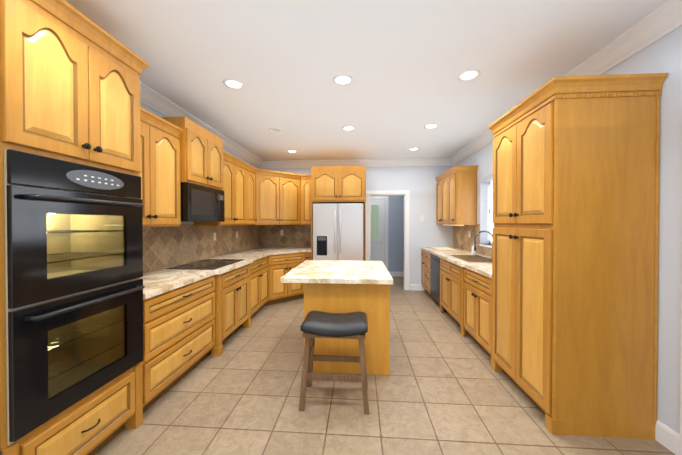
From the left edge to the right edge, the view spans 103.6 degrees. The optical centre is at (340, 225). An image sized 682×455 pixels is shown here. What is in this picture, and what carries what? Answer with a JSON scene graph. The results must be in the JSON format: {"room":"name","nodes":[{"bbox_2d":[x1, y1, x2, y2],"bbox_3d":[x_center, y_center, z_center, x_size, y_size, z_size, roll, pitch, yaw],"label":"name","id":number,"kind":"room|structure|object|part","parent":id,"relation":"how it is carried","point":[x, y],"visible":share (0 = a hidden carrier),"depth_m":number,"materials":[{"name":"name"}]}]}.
{"room":"kitchen","nodes":[
{"label":"kitchen","id":0,"kind":"room"},
{"bbox_2d":[140,102,260,272],"bbox_3d":[-1.834,0.032,1.355,0.755,2.740,9.300,0,1,4],"label":"wall","id":1,"kind":"structure","parent":0,"point":[150,109],"depth_m":3.31,"materials":[{"name":"white paint"}]},
{"bbox_2d":[140,107,183,226],"bbox_3d":[-1.807,-0.477,2.323,0.369,0.980,0.814,0,1,4],"label":"upper cabinet","id":2,"kind":"object","parent":1,"relation":"attached to","point":[162,140],"depth_m":2.45,"materials":[{"name":"brown wood"}]},
{"bbox_2d":[164,116,215,186],"bbox_3d":[-1.738,-0.772,2.946,0.420,0.660,0.442,0,1,4],"label":"upper cabinet","id":3,"kind":"object","parent":1,"relation":"attached to","point":[194,172],"depth_m":2.89,"materials":[{"name":"brown wood"}]},
{"bbox_2d":[143,224,262,272],"bbox_3d":[-1.881,0.221,3.900,0.008,0.484,3.932,0,1,4],"label":"backsplash","id":4,"kind":"structure","parent":1,"relation":"attached to","point":[165,247],"depth_m":3.43,"materials":[{"name":"tile"}]},
{"bbox_2d":[184,179,223,222],"bbox_3d":[-1.714,-0.242,3.002,0.460,0.398,0.541,0,1,4],"label":"microwave","id":5,"kind":"object","parent":1,"relation":"attached to","point":[201,200],"depth_m":2.95,"materials":[{"name":"black metal"}]},
{"bbox_2d":[212,133,227,186],"bbox_3d":[-1.714,-0.775,3.280,0.420,0.660,0.367,0,1,4],"label":"upper cabinet","id":6,"kind":"object","parent":1,"relation":"attached to","point":[217,149],"depth_m":3.38,"materials":[{"name":"brown wood"}]},
{"bbox_2d":[194,155,247,225],"bbox_3d":[-1.709,-0.490,3.869,0.348,0.980,0.804,0,1,4],"label":"upper cabinet","id":7,"kind":"object","parent":1,"relation":"attached to","point":[237,169],"depth_m":3.95,"materials":[{"name":"brown wood"}]},
{"bbox_2d":[220,187,227,222],"bbox_3d":[-1.690,-0.245,3.350,0.460,0.398,0.226,0,1,4],"label":"upper cabinet","id":8,"kind":"object","parent":1,"relation":"attached to","point":[223,190],"depth_m":3.45,"materials":[{"name":"brown wood"}]},
{"bbox_2d":[248,164,255,224],"bbox_3d":[-1.667,-0.496,4.473,0.348,0.980,0.406,0,1,4],"label":"upper cabinet","id":9,"kind":"object","parent":1,"relation":"attached to","point":[251,170],"depth_m":4.50,"materials":[{"name":"brown wood"}]},
{"bbox_2d":[256,175,275,222],"bbox_3d":[-1.315,-0.454,4.815,0.331,0.850,0.331,0,1,4],"label":"upper cabinet","id":10,"kind":"object","parent":1,"relation":"attached to","point":[265,184],"depth_m":4.79,"materials":[{"name":"brown wood"}]},
{"bbox_2d":[256,168,310,224],"bbox_3d":[-1.160,-0.502,5.226,1.256,0.980,1.167,0,1,4],"label":"upper cabinet","id":11,"kind":"object","parent":1,"relation":"attached to","point":[293,191],"depth_m":5.13,"materials":[{"name":"brown wood"}]},
{"bbox_3d":[-1.145,-0.519,3.623,0.832,0.856,3.328,0,1,4],"label":"wood panel","id":12,"kind":"part","parent":11,"relation":"part of","materials":[{"name":"orange wood"}]},
{"bbox_2d":[140,0,681,454],"bbox_3d":[0.140,0.026,1.949,4.310,2.740,10.460,0,1,4],"label":"trim","id":13,"kind":"structure","parent":1,"relation":"attached to","point":[662,21],"depth_m":2.97,"materials":[{"name":"white wood"}]},
{"bbox_2d":[261,166,452,283],"bbox_3d":[0.421,-0.007,5.768,4.340,2.740,0.120,0,1,4],"label":"wall","id":14,"kind":"structure","parent":0,"point":[419,182],"depth_m":5.62,"materials":[{"name":"white paint"}]},
{"bbox_2d":[263,225,310,245],"bbox_3d":[-1.107,0.205,5.813,1.225,0.484,0.008,0,1,4],"label":"backsplash","id":15,"kind":"structure","parent":14,"relation":"attached to","point":[294,235],"depth_m":5.81,"materials":[{"name":"tile"}]},
{"bbox_2d":[65,0,667,160],"bbox_3d":[0.810,-1.393,1.889,6.255,0.100,11.060,0,1,4],"label":"ceiling","id":16,"kind":"structure","parent":0,"point":[403,64],"depth_m":2.19,"materials":[{"name":"white paint"}]},
{"bbox_2d":[223,79,244,88],"bbox_3d":[-1.020,-1.345,2.559,0.190,0.008,0.190,0,1,4],"label":"recessed light","id":17,"kind":"object","parent":16,"relation":"in","point":[233,83],"visible":1,"depth_m":2.56,"materials":[{"name":"white"}]},
{"bbox_2d":[269,128,281,132],"bbox_3d":[-0.931,-1.356,3.826,0.190,0.008,0.190,0,1,4],"label":"recessed light","id":18,"kind":"object","parent":16,"relation":"in","point":[277,130],"visible":1,"depth_m":3.83,"materials":[{"name":"white plastic"}]},
{"bbox_2d":[333,74,352,85],"bbox_3d":[0.018,-1.344,2.487,0.190,0.008,0.190,0,1,4],"label":"recessed light","id":19,"kind":"object","parent":16,"relation":"in","point":[342,79],"visible":1,"depth_m":2.48,"materials":[{"name":"white"}]},
{"bbox_2d":[342,126,354,130],"bbox_3d":[0.106,-1.355,3.753,0.190,0.008,0.190,0,1,4],"label":"recessed light","id":20,"kind":"object","parent":16,"relation":"in","point":[348,128],"visible":1,"depth_m":3.76,"materials":[{"name":"white"}]},
{"bbox_2d":[424,124,438,128],"bbox_3d":[1.233,-1.355,3.675,0.190,0.008,0.190,0,1,4],"label":"recessed light","id":21,"kind":"object","parent":16,"relation":"in","point":[430,126],"visible":1,"depth_m":3.68,"materials":[{"name":"white"}]},
{"bbox_2d":[457,69,480,80],"bbox_3d":[1.145,-1.344,2.408,0.190,0.008,0.190,0,1,4],"label":"recessed light","id":22,"kind":"object","parent":16,"relation":"in","point":[469,75],"visible":1,"depth_m":2.40,"materials":[{"name":"white"}]},
{"bbox_2d":[95,277,674,454],"bbox_3d":[0.810,1.447,1.914,6.255,0.100,11.060,0,1,4],"label":"floor","id":23,"kind":"structure","parent":0,"point":[443,388],"depth_m":2.07,"materials":[{"name":"tile"}]},
{"bbox_2d":[0,0,148,454],"bbox_3d":[-1.694,0.125,1.560,0.699,2.550,0.781,0,1,4],"label":"tall cabinet","id":24,"kind":"object","parent":23,"relation":"on","point":[71,287],"visible":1,"depth_m":1.41,"materials":[{"name":"brown wood"}]},
{"bbox_2d":[3,149,139,444],"bbox_3d":[-1.673,0.312,1.540,0.531,1.295,0.704,0,1,4],"label":"oven","id":25,"kind":"object","parent":24,"relation":"in","point":[57,255],"depth_m":1.39,"materials":[{"name":"black metal"}]},
{"bbox_3d":[-1.424,0.128,1.521,0.008,2.174,0.570,0,1,4],"label":"wood panel","id":26,"kind":"part","parent":24,"relation":"part of","materials":[{"name":"orange wood"}]},
{"bbox_2d":[141,298,223,411],"bbox_3d":[-1.649,0.955,2.431,0.655,0.874,1.024,0,1,4],"label":"base cabinet","id":27,"kind":"object","parent":23,"relation":"on","point":[195,313],"depth_m":2.23,"materials":[{"name":"brown wood"}]},
{"bbox_2d":[140,246,310,301],"bbox_3d":[-1.252,0.486,3.855,1.248,0.040,3.930,0,1,4],"label":"countertop","id":28,"kind":"structure","parent":27,"relation":"on","point":[259,264],"depth_m":2.96,"materials":[{"name":"beige stone"}]},
{"bbox_2d":[164,258,243,269],"bbox_3d":[-1.602,0.466,3.277,0.540,0.010,0.780,0,1,4],"label":"cooktop","id":29,"kind":"object","parent":28,"relation":"in","point":[210,263],"depth_m":3.19,"materials":[{"name":"black glass"}]},
{"bbox_2d":[224,290,251,340],"bbox_3d":[-1.589,0.948,3.291,0.655,0.874,0.840,0,1,4],"label":"base cabinet","id":30,"kind":"object","parent":23,"relation":"on","point":[238,312],"depth_m":3.30,"materials":[{"name":"brown wood"}]},
{"bbox_2d":[252,278,271,316],"bbox_3d":[-1.533,0.941,4.094,0.655,0.874,0.910,0,1,4],"label":"base cabinet","id":31,"kind":"object","parent":23,"relation":"on","point":[262,294],"depth_m":4.21,"materials":[{"name":"brown wood"}]},
{"bbox_2d":[272,270,283,304],"bbox_3d":[-1.085,1.030,4.644,0.257,0.685,0.257,0,1,4],"label":"base cabinet","id":32,"kind":"object","parent":23,"relation":"on","point":[277,287],"depth_m":4.64,"materials":[{"name":"brown wood"}]},
{"bbox_2d":[284,254,310,301],"bbox_3d":[-1.161,0.931,5.173,1.248,0.874,1.296,0,1,4],"label":"base cabinet","id":33,"kind":"object","parent":23,"relation":"on","point":[292,291],"depth_m":4.86,"materials":[{"name":"brown wood"}]},
{"bbox_2d":[299,310,368,414],"bbox_3d":[-0.043,1.062,2.166,0.528,0.666,0.370,0,1,4],"label":"stool","id":34,"kind":"object","parent":23,"relation":"on","point":[321,324],"visible":1,"depth_m":2.02,"materials":[{"name":"black leather"}]},
{"bbox_2d":[280,260,392,374],"bbox_3d":[-0.005,0.930,3.014,1.025,0.914,1.170,0,1,4],"label":"kitchen island","id":35,"kind":"object","parent":23,"relation":"on","point":[337,286],"visible":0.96,"depth_m":2.52,"materials":[{"name":"brown wood"}]},
{"bbox_2d":[311,166,365,260],"bbox_3d":[-0.025,0.142,5.250,0.998,2.450,0.971,0,1,4],"label":"fridge","id":36,"kind":"object","parent":23,"relation":"on","point":[338,197],"visible":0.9,"depth_m":4.84,"materials":[{"name":"white metal"}]},
{"bbox_3d":[-0.051,-0.723,4.868,0.828,0.391,0.008,0,1,4],"label":"wood panel","id":37,"kind":"part","parent":36,"relation":"part of","materials":[{"name":"orange wood"}]},
{"bbox_2d":[421,250,424,287],"bbox_3d":[1.990,0.929,5.444,0.645,0.874,0.316,0,1,4],"label":"base cabinet","id":38,"kind":"object","parent":23,"relation":"on","point":[422,251],"depth_m":5.46,"materials":[{"name":"brown wood"}]},
{"bbox_2d":[425,254,428,293],"bbox_3d":[1.964,0.932,5.077,0.645,0.874,0.420,0,1,4],"label":"base cabinet","id":39,"kind":"object","parent":23,"relation":"on","point":[426,255],"depth_m":5.16,"materials":[{"name":"brown wood"}]},
{"bbox_2d":[429,254,436,302],"bbox_3d":[1.884,0.939,4.534,0.580,0.870,0.666,0,1,4],"label":"dishwasher","id":40,"kind":"object","parent":23,"relation":"on","point":[432,257],"depth_m":4.68,"materials":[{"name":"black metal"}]},
{"bbox_2d":[437,258,456,321],"bbox_3d":[1.865,0.944,3.783,0.663,0.874,0.956,0,1,4],"label":"base cabinet","id":41,"kind":"object","parent":23,"relation":"on","point":[446,272],"depth_m":3.91,"materials":[{"name":"brown wood"}]},
{"bbox_3d":[1.569,0.887,4.116,0.026,0.610,2.889,0,1,4],"label":"wood panel","id":42,"kind":"part","parent":41,"relation":"part of","materials":[{"name":"orange wood"}]},
{"bbox_2d":[457,266,492,365],"bbox_3d":[1.809,0.951,2.979,0.663,0.874,0.787,0,1,4],"label":"base cabinet","id":43,"kind":"object","parent":23,"relation":"on","point":[457,285],"depth_m":2.98,"materials":[{"name":"brown wood"}]},
{"bbox_2d":[421,247,491,277],"bbox_3d":[1.878,0.484,4.091,0.680,0.040,3.023,0,1,4],"label":"countertop","id":44,"kind":"structure","parent":43,"relation":"on","point":[483,268],"depth_m":3.40,"materials":[{"name":"beige stone"}]},
{"bbox_2d":[431,247,456,250],"bbox_3d":[1.944,0.443,5.104,0.320,0.021,0.500,0,1,4],"label":"cutting board","id":45,"kind":"object","parent":44,"relation":"on","point":[443,249],"visible":1,"depth_m":4.96,"materials":[{"name":"beige wood"}]},
{"bbox_2d":[453,254,491,261],"bbox_3d":[1.877,0.562,3.781,0.440,0.198,0.780,0,1,4],"label":"sink","id":46,"kind":"object","parent":44,"relation":"in","point":[464,257],"depth_m":3.79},
{"bbox_2d":[471,242,475,254],"bbox_3d":[2.103,0.364,4.261,0.068,0.194,0.062,0,1,4],"label":"soap bottle","id":47,"kind":"object","parent":44,"relation":"on","point":[473,252],"visible":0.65,"depth_m":4.24,"materials":[{"name":"white plastic"}]},
{"bbox_2d":[474,230,491,257],"bbox_3d":[2.014,0.269,3.733,0.299,0.396,0.133,0,1,4],"label":"faucet","id":48,"kind":"object","parent":44,"relation":"on","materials":[{"name":"grey metal"}]},
{"bbox_2d":[488,73,667,439],"bbox_3d":[1.742,0.214,2.172,0.695,2.360,0.896,0,1,4],"label":"pantry","id":49,"kind":"object","parent":23,"relation":"on","point":[575,229],"visible":1,"depth_m":1.77,"materials":[{"name":"brown wood"}]},
{"bbox_3d":[1.435,0.213,2.196,0.008,1.976,0.640,0,1,4],"label":"wood panel","id":50,"kind":"part","parent":49,"relation":"part of","materials":[{"name":"orange wood"}]},
{"bbox_2d":[388,196,403,271],"bbox_3d":[0.957,-0.019,7.194,2.840,2.740,0.120,0,1,4],"label":"wall","id":51,"kind":"structure","parent":0,"point":[395,233],"depth_m":7.09,"materials":[{"name":"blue paint"}]},
{"bbox_2d":[371,199,384,264],"bbox_3d":[0.692,0.329,7.128,0.920,2.035,0.047,0,1,4],"label":"door","id":52,"kind":"structure","parent":51,"relation":"attached to","point":[378,250],"depth_m":7.09,"materials":[{"name":"white wood"}]},
{"bbox_2d":[371,205,377,240],"bbox_3d":[0.692,-0.064,7.127,0.600,0.930,0.010,0,1,4],"label":"door glass","id":53,"kind":"object","parent":52,"relation":"attached to","point":[374,222],"visible":0.36,"depth_m":7.11,"materials":[{"name":"green glass"}]},
{"bbox_2d":[454,26,681,433],"bbox_3d":[2.123,0.035,1.003,0.220,2.740,9.150,0,1,4],"label":"wall","id":54,"kind":"structure","parent":0,"point":[663,54],"depth_m":1.70,"materials":[{"name":"white paint"}]},
{"bbox_2d":[435,165,477,225],"bbox_3d":[2.096,-0.494,4.998,0.386,0.992,1.167,0,1,4],"label":"upper cabinet","id":55,"kind":"object","parent":54,"relation":"attached to","point":[456,195],"visible":1,"depth_m":4.47,"materials":[{"name":"brown wood"}]},
{"bbox_3d":[1.944,-0.467,5.029,0.008,0.726,0.956,0,1,4],"label":"wood panel","id":56,"kind":"part","parent":55,"relation":"part of","materials":[{"name":"orange wood"}]},
{"bbox_2d":[453,224,491,256],"bbox_3d":[2.223,0.220,4.069,0.008,0.484,3.019,0,1,4],"label":"backsplash","id":57,"kind":"structure","parent":54,"relation":"attached to","point":[461,239],"depth_m":4.78,"materials":[{"name":"tile"}]},
{"bbox_2d":[479,179,492,247],"bbox_3d":[2.280,-0.229,3.747,0.190,1.120,1.150,0,1,4],"label":"window","id":58,"kind":"structure","parent":54,"relation":"in","point":[490,207],"depth_m":4.26,"materials":[{"name":"white"}]}
]}

